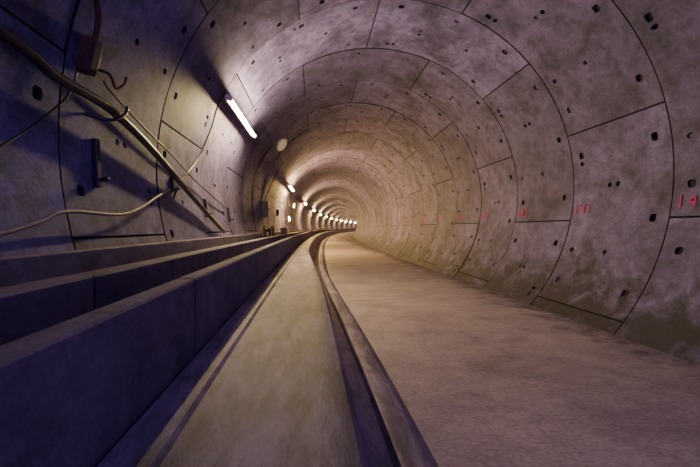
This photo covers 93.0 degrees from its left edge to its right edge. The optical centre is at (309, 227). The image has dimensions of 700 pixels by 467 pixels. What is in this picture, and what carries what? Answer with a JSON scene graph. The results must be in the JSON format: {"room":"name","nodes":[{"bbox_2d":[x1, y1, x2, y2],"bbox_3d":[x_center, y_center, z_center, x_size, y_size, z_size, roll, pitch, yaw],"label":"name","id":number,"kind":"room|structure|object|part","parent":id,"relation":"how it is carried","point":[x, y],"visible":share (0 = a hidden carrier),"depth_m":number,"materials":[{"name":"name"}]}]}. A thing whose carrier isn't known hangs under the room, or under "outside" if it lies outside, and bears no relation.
{"room":"underground passage","nodes":[
{"label":"underground passage","id":0,"kind":"room"},
{"bbox_2d":[0,0,699,364],"bbox_3d":[14.778,-0.690,73.195,33.334,6.180,153.504,0,0,0],"label":"lining","id":1,"kind":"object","parent":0,"point":[389,113],"visible":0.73,"depth_m":4.86,"materials":[{"name":"concrete"}]},
{"bbox_2d":[0,67,78,147],"bbox_3d":[-1.733,-0.778,2.092,0.036,0.804,0.691,0,0,1],"label":"hanging cable","id":2,"kind":"object","parent":1,"relation":"hanging from","point":[77,68],"visible":0.92,"depth_m":2.13,"materials":[{"name":"black rubber"}]},
{"bbox_2d":[0,188,170,236],"bbox_3d":[-1.651,-0.209,2.702,0.052,0.574,2.810,0,0,-3],"label":"hose","id":3,"kind":"object","parent":1,"relation":"attached to","point":[50,216],"visible":1,"depth_m":2.20,"materials":[{"name":"grey rubber"}]},
{"bbox_2d":[75,35,102,76],"bbox_3d":[-1.675,-1.304,2.500,0.165,0.274,0.100,0,0,0],"label":"junction box","id":4,"kind":"object","parent":1,"relation":"attached to","point":[89,52],"visible":1,"depth_m":2.45,"materials":[{"name":"metal"}]},
{"bbox_3d":[-1.622,-1.291,2.500,0.058,0.216,0.080,0,0,0],"label":"lid","id":5,"kind":"part","parent":4,"relation":"part of","materials":[{"name":"grey metal"}]},
{"bbox_2d":[92,0,101,39],"bbox_3d":[-1.476,-1.747,2.209,0.078,0.641,0.690,0,0,-24],"label":"pipe","id":6,"kind":"object","parent":1,"relation":"attached to","point":[98,11],"visible":0.98,"depth_m":2.44,"materials":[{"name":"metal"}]},
{"bbox_2d":[91,138,109,187],"bbox_3d":[-1.726,-0.534,2.720,0.140,0.401,0.050,0,0,0],"label":"bracket","id":7,"kind":"object","parent":1,"relation":"attached to","point":[98,179],"visible":1,"depth_m":2.70,"materials":[{"name":"black metal"}]},
{"bbox_3d":[-1.697,-0.401,2.720,0.082,0.037,0.040,0,0,0],"label":"arm","id":8,"kind":"part","parent":7,"relation":"part of"},
{"bbox_2d":[84,106,128,121],"bbox_3d":[-1.651,-0.967,2.731,0.112,0.201,0.364,0,0,29],"label":"hook","id":9,"kind":"object","parent":1,"relation":"attached to","point":[125,113],"visible":1,"depth_m":2.68,"materials":[{"name":"black metal"}]},
{"bbox_2d":[0,23,225,232],"bbox_3d":[-1.644,-0.511,3.355,0.142,1.225,5.513,0,0,0],"label":"conduit pipe","id":10,"kind":"object","parent":1,"relation":"attached to","point":[7,36],"visible":0.98,"depth_m":2.42,"materials":[{"name":"grey metal"}]},
{"bbox_2d":[98,68,127,89],"bbox_3d":[-1.639,-1.234,2.713,0.113,0.166,0.352,0,0,28],"label":"hook","id":11,"kind":"object","parent":1,"relation":"attached to","point":[99,70],"visible":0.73,"depth_m":2.70,"materials":[{"name":"metal"}]},
{"bbox_2d":[103,81,225,207],"bbox_3d":[-1.697,-0.804,4.649,0.045,0.810,3.905,0,0,0],"label":"hanging cable","id":12,"kind":"object","parent":1,"relation":"hanging from","point":[104,82],"visible":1,"depth_m":3.52,"materials":[{"name":"black rubber"}]},
{"bbox_2d":[170,176,180,191],"bbox_3d":[-1.715,-0.560,4.200,0.128,0.201,0.050,0,0,0],"label":"bracket","id":13,"kind":"object","parent":1,"relation":"attached to","point":[172,181],"visible":0.8,"depth_m":4.18,"materials":[{"name":"black metal"}]},
{"bbox_2d":[173,98,222,198],"bbox_3d":[-1.683,-1.198,4.765,0.344,1.655,1.110,0,0,21],"label":"cable","id":14,"kind":"object","parent":1,"relation":"attached to","point":[220,100],"visible":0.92,"depth_m":5.14,"materials":[{"name":"black rubber"}]},
{"bbox_2d":[203,199,212,216],"bbox_3d":[-1.683,-0.328,5.450,0.152,0.302,0.050,0,0,0],"label":"bracket","id":15,"kind":"object","parent":1,"relation":"attached to","point":[204,200],"visible":0.6,"depth_m":5.43,"materials":[{"name":"black metal"}]},
{"bbox_2d":[227,208,234,221],"bbox_3d":[-1.655,-0.276,6.900,0.156,0.302,0.050,0,0,0],"label":"bracket","id":16,"kind":"object","parent":1,"relation":"attached to","point":[228,209],"visible":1,"depth_m":6.88,"materials":[{"name":"black metal"}]},
{"bbox_2d":[223,94,256,137],"bbox_3d":[-1.297,-2.038,6.151,0.242,0.161,2.112,0,0,1],"label":"tube light","id":17,"kind":"object","parent":1,"relation":"attached to","point":[228,99],"visible":0.99,"depth_m":5.76,"materials":[{"name":"beige"}]},
{"bbox_2d":[251,147,270,221],"bbox_3d":[-1.399,-1.267,9.425,0.644,2.176,0.196,0,0,-37],"label":"cable","id":18,"kind":"object","parent":1,"relation":"attached to","point":[270,147],"visible":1,"depth_m":9.27,"materials":[{"name":"black rubber"}]},
{"bbox_2d":[261,201,269,217],"bbox_3d":[-1.519,-0.640,11.400,0.268,0.553,0.450,0,0,0],"label":"junction box","id":19,"kind":"object","parent":1,"relation":"attached to","point":[265,205],"visible":0.99,"depth_m":11.18,"materials":[{"name":"grey metal"}]},
{"bbox_2d":[265,170,278,200],"bbox_3d":[-1.423,-1.565,11.978,0.167,1.217,1.007,0,0,23],"label":"cable","id":20,"kind":"object","parent":1,"relation":"attached to","point":[278,170],"visible":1,"depth_m":12.05,"materials":[{"name":"black rubber"}]},
{"bbox_2d":[276,138,286,150],"bbox_3d":[-0.849,-2.509,9.946,0.321,0.364,0.423,0,0,0],"label":"light","id":21,"kind":"object","parent":1,"relation":"attached to","point":[282,143],"visible":1,"depth_m":9.85,"materials":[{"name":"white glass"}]},
{"bbox_2d":[278,140,286,150],"bbox_3d":[-0.825,-2.491,9.941,0.262,0.300,0.364,0,0,0],"label":"diffuser","id":22,"kind":"object","parent":21,"relation":"attached to","point":[282,144],"depth_m":9.86,"materials":[{"name":"beige plastic"}]},
{"bbox_2d":[575,203,589,213],"bbox_3d":[4.190,-0.300,5.076,0.022,0.151,0.264,0,0,1],"label":"number","id":23,"kind":"object","parent":1,"relation":"attached to","point":[583,209],"visible":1,"depth_m":5.06,"materials":[{"name":"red paint"}]},
{"bbox_2d":[678,193,697,207],"bbox_3d":[4.174,-0.299,3.581,0.023,0.153,0.301,0,0,0],"label":"number","id":24,"kind":"object","parent":1,"relation":"attached to","point":[694,202],"visible":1,"depth_m":3.61,"materials":[{"name":"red paint"}]},
{"bbox_2d":[325,232,699,466],"bbox_3d":[14.772,1.280,72.231,30.344,0.099,151.537,0,0,0],"label":"floor","id":25,"kind":"structure","parent":0,"point":[486,378],"depth_m":2.73,"materials":[{"name":"concrete"}]},
{"bbox_2d":[0,228,355,466],"bbox_3d":[12.145,0.688,72.231,27.609,1.085,151.537,0,0,0],"label":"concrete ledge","id":26,"kind":"object","parent":25,"relation":"on","point":[90,339],"visible":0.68,"depth_m":1.09,"materials":[{"name":"concrete"}]},
{"bbox_2d":[262,225,274,237],"bbox_3d":[-1.209,0.265,9.600,0.300,0.680,0.680,0,0,0],"label":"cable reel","id":27,"kind":"object","parent":26,"relation":"on","point":[266,232],"visible":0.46,"depth_m":9.39,"materials":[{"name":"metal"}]},
{"bbox_2d":[280,226,287,233],"bbox_3d":[-0.904,0.071,11.600,0.238,0.286,0.430,0,0,0],"label":"box","id":28,"kind":"object","parent":26,"relation":"on","point":[284,230],"visible":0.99,"depth_m":11.39,"materials":[{"name":"brown plastic"}]},
{"bbox_2d":[97,230,368,466],"bbox_3d":[12.967,0.890,72.231,26.934,0.680,151.537,0,0,0],"label":"walkway","id":29,"kind":"structure","parent":25,"relation":"on","point":[270,388],"depth_m":1.10,"materials":[{"name":"concrete"}]},
{"bbox_2d":[314,231,438,466],"bbox_3d":[13.471,1.165,72.231,26.766,0.130,151.537,0,0,0],"label":"kerb","id":30,"kind":"object","parent":25,"relation":"on","point":[391,437],"visible":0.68,"depth_m":2.17,"materials":[{"name":"concrete"}]}
]}

